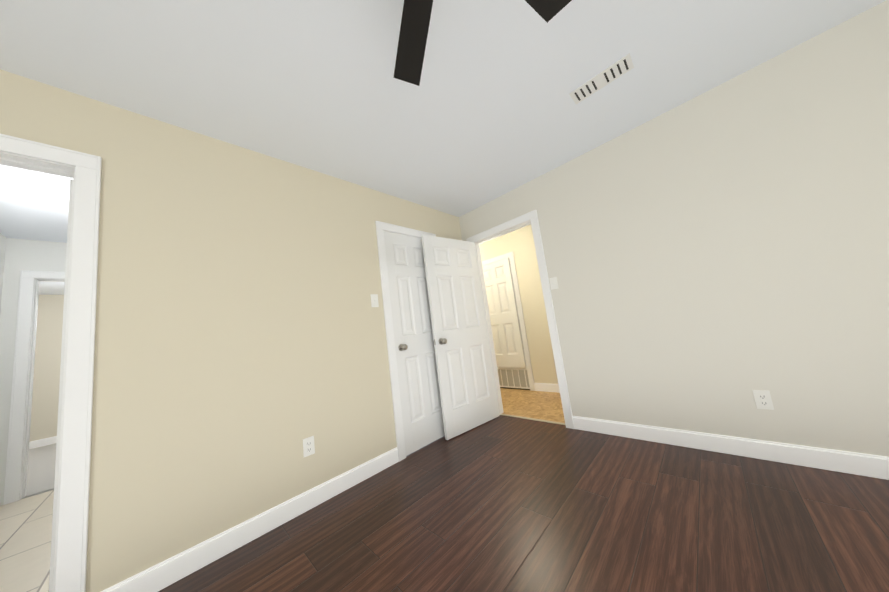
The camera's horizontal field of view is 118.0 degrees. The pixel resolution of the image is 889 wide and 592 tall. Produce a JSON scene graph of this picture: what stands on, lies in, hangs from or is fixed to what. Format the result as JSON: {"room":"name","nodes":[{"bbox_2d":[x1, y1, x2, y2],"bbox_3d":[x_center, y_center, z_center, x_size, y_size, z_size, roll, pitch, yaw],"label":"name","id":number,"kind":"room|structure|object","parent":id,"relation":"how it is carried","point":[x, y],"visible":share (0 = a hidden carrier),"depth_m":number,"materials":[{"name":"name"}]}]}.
{"room":"empty bedroom","nodes":[
{"label":"empty bedroom","id":0,"kind":"room"},
{"bbox_2d":[0,233,5,311],"bbox_3d":[-3.299,0.430,1.578,2.620,2.440,0.120,-14,-10,43],"label":"wall","id":1,"kind":"structure","parent":0,"point":[2,247],"depth_m":2.51,"materials":[{"name":"white paint"}]},
{"bbox_2d":[0,490,53,591],"bbox_3d":[-2.398,1.641,2.052,2.578,0.050,1.820,-14,-10,43],"label":"floor","id":2,"kind":"structure","parent":0,"point":[25,537],"depth_m":1.75,"materials":[{"name":"tile"}]},
{"bbox_2d":[0,238,66,505],"bbox_3d":[-3.503,0.649,3.132,0.120,2.440,2.060,-14,-10,43],"label":"wall","id":3,"kind":"structure","parent":0,"point":[31,255],"depth_m":2.55,"materials":[{"name":"white paint"}]},
{"bbox_2d":[3,270,64,504],"bbox_3d":[-3.787,0.806,2.801,0.160,2.120,0.770,-14,-10,43],"label":"door frame","id":4,"kind":"structure","parent":3,"relation":"attached to","point":[18,408],"depth_m":2.52,"materials":[{"name":"white wood"}]},
{"bbox_2d":[22,443,55,498],"bbox_3d":[-4.718,2.139,3.741,3.070,0.054,4.000,-14,-10,43],"label":"floor","id":5,"kind":"structure","parent":0,"point":[41,470],"depth_m":3.11,"materials":[{"name":"carpet"}]},
{"bbox_2d":[29,295,63,441],"bbox_3d":[-5.996,1.192,4.990,0.120,2.440,4.240,-14,-10,43],"label":"wall","id":6,"kind":"structure","parent":0,"point":[45,400],"depth_m":4.37,"materials":[{"name":"beige paint"}]},
{"bbox_2d":[29,436,56,448],"bbox_3d":[-5.806,2.325,4.802,0.014,0.115,4.000,-14,-10,43],"label":"baseboard","id":7,"kind":"structure","parent":6,"relation":"attached to","point":[42,442],"depth_m":4.22,"materials":[{"name":"white wood"}]},
{"bbox_2d":[0,69,461,591],"bbox_3d":[-1.177,0.195,1.821,0.120,2.440,4.450,-14,-10,43],"label":"wall","id":8,"kind":"structure","parent":0,"point":[241,353],"depth_m":1.56,"materials":[{"name":"beige paint"}]},
{"bbox_2d":[0,134,101,591],"bbox_3d":[-1.934,0.351,1.005,0.160,2.120,0.765,-14,-10,43],"label":"door frame","id":9,"kind":"structure","parent":8,"relation":"attached to","point":[71,553],"depth_m":1.20,"materials":[{"name":"white wood"}]},
{"bbox_2d":[49,179,72,591],"bbox_3d":[-1.924,0.449,1.508,0.175,2.030,0.610,-3,-8,-30],"label":"bathroom door","id":10,"kind":"structure","parent":8,"relation":"in","point":[60,402],"depth_m":1.24,"materials":[{"name":"white wood"}]},
{"bbox_2d":[101,447,398,591],"bbox_3d":[-0.944,1.328,1.676,0.014,0.115,1.582,-14,-10,43],"label":"baseboard","id":11,"kind":"structure","parent":8,"relation":"attached to","point":[168,572],"depth_m":1.49,"materials":[{"name":"white wood"}]},
{"bbox_2d":[303,436,314,456],"bbox_3d":[-0.911,1.011,1.794,0.008,0.114,0.070,-14,-10,43],"label":"electrical outlet","id":12,"kind":"object","parent":8,"relation":"attached to","point":[308,446],"visible":1,"depth_m":1.79,"materials":[{"name":"white plastic"}]},
{"bbox_2d":[370,294,378,306],"bbox_3d":[-0.609,0.040,2.341,0.019,0.114,0.070,-14,-10,43],"label":"light switch","id":13,"kind":"object","parent":8,"relation":"attached to","point":[374,300],"visible":1,"depth_m":2.34,"materials":[{"name":"white plastic"}]},
{"bbox_2d":[375,221,435,461],"bbox_3d":[-0.244,0.342,2.639,0.020,2.120,0.770,-14,-10,43],"label":"trim","id":14,"kind":"structure","parent":8,"relation":"attached to","point":[381,227],"depth_m":2.40,"materials":[{"name":"white wood"}]},
{"bbox_2d":[384,231,444,455],"bbox_3d":[-0.254,0.383,2.654,0.175,2.030,0.615,-14,-10,43],"label":"closet door","id":15,"kind":"structure","parent":8,"relation":"in","point":[422,416],"depth_m":2.58,"materials":[{"name":"white wood"}]},
{"bbox_2d":[0,0,885,294],"bbox_3d":[-2.383,-0.863,2.392,9.500,0.080,5.320,-14,-10,43],"label":"ceiling","id":16,"kind":"structure","parent":0,"point":[487,110],"depth_m":1.47,"materials":[{"name":"white paint"}]},
{"bbox_2d":[393,0,571,85],"bbox_3d":[0.011,-1.040,0.677,1.074,0.573,1.086,-14,-10,43],"label":"fan","id":17,"kind":"object","parent":16,"relation":"hanging from","point":[414,26],"visible":1,"depth_m":1.02,"materials":[{"name":"black wood"}]},
{"bbox_2d":[569,53,633,103],"bbox_3d":[0.964,-1.327,1.652,0.330,0.010,0.130,-14,-10,43],"label":"ceiling vent","id":18,"kind":"object","parent":16,"relation":"in","point":[610,74],"visible":1,"depth_m":1.64,"materials":[{"name":"white metal"}]},
{"bbox_2d":[479,225,557,389],"bbox_3d":[1.653,0.068,3.650,4.840,2.440,0.120,-14,-10,43],"label":"wall","id":19,"kind":"structure","parent":0,"point":[519,243],"depth_m":3.93,"materials":[{"name":"beige paint"}]},
{"bbox_2d":[482,251,534,390],"bbox_3d":[0.911,0.411,4.275,0.785,2.100,0.020,-14,-10,43],"label":"trim","id":20,"kind":"structure","parent":19,"relation":"attached to","point":[510,255],"depth_m":4.05,"materials":[{"name":"white wood"}]},
{"bbox_2d":[497,368,534,388],"bbox_3d":[1.025,1.278,4.166,0.785,0.298,0.011,-14,-10,43],"label":"air vent","id":21,"kind":"object","parent":19,"relation":"in","point":[513,377],"visible":0.67,"depth_m":4.12,"materials":[{"name":"white metal"}]},
{"bbox_2d":[534,383,559,392],"bbox_3d":[2.342,1.067,2.882,2.920,0.115,0.014,-14,-10,43],"label":"baseboard","id":22,"kind":"structure","parent":19,"relation":"attached to","point":[547,387],"depth_m":3.74,"materials":[{"name":"white wood"}]},
{"bbox_3d":[0.963,0.441,4.321,0.665,2.040,0.120,-14,-10,43],"label":"closet","id":23,"kind":"object","parent":19,"relation":"attached to","visible":0},
{"bbox_2d":[483,258,525,367],"bbox_3d":[0.891,0.287,4.280,0.630,1.678,0.175,-14,-10,43],"label":"closet door","id":24,"kind":"structure","parent":23,"relation":"attached to","point":[505,323],"depth_m":4.21,"materials":[{"name":"white wood"}]},
{"bbox_2d":[158,388,888,591],"bbox_3d":[0.083,1.246,1.372,5.110,0.050,5.330,-14,-10,43],"label":"floor","id":25,"kind":"structure","parent":0,"point":[501,503],"depth_m":1.34,"materials":[{"name":"brown wood"}]},
{"bbox_2d":[459,0,888,456],"bbox_3d":[1.615,-0.117,2.123,3.750,2.440,0.120,-14,-10,43],"label":"wall","id":26,"kind":"structure","parent":0,"point":[715,256],"depth_m":1.73,"materials":[{"name":"white paint"}]},
{"bbox_2d":[421,235,498,439],"bbox_3d":[0.190,0.357,2.896,0.765,2.030,0.175,-1,-9,-39],"label":"bedroom door","id":27,"kind":"structure","parent":26,"relation":"in","point":[468,395],"depth_m":2.84,"materials":[{"name":"white wood"}]},
{"bbox_2d":[466,210,573,428],"bbox_3d":[0.781,0.251,2.935,0.920,2.120,0.160,-14,-10,43],"label":"door frame","id":28,"kind":"structure","parent":26,"relation":"attached to","point":[532,216],"depth_m":2.69,"materials":[{"name":"white wood"}]},
{"bbox_2d":[500,414,564,424],"bbox_3d":[0.911,1.292,2.806,0.760,0.006,0.036,-14,-10,43],"label":"trim","id":29,"kind":"structure","parent":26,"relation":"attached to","point":[534,419],"depth_m":2.77,"materials":[{"name":"beige wood"}]},
{"bbox_2d":[549,277,557,289],"bbox_3d":[1.052,-0.123,2.575,0.070,0.114,0.019,-14,-10,43],"label":"light switch","id":30,"kind":"object","parent":26,"relation":"attached to","point":[553,283],"visible":1,"depth_m":2.58,"materials":[{"name":"white plastic"}]},
{"bbox_2d":[572,416,888,479],"bbox_3d":[2.054,0.943,1.598,2.475,0.115,0.014,-14,-10,43],"label":"baseboard","id":31,"kind":"structure","parent":26,"relation":"attached to","point":[869,465],"depth_m":1.69,"materials":[{"name":"white wood"}]},
{"bbox_2d":[752,390,773,409],"bbox_3d":[1.989,0.648,1.667,0.070,0.114,0.008,-14,-10,43],"label":"electrical outlet","id":32,"kind":"object","parent":26,"relation":"attached to","point":[763,399],"visible":1,"depth_m":1.67,"materials":[{"name":"white plastic"}]}
]}

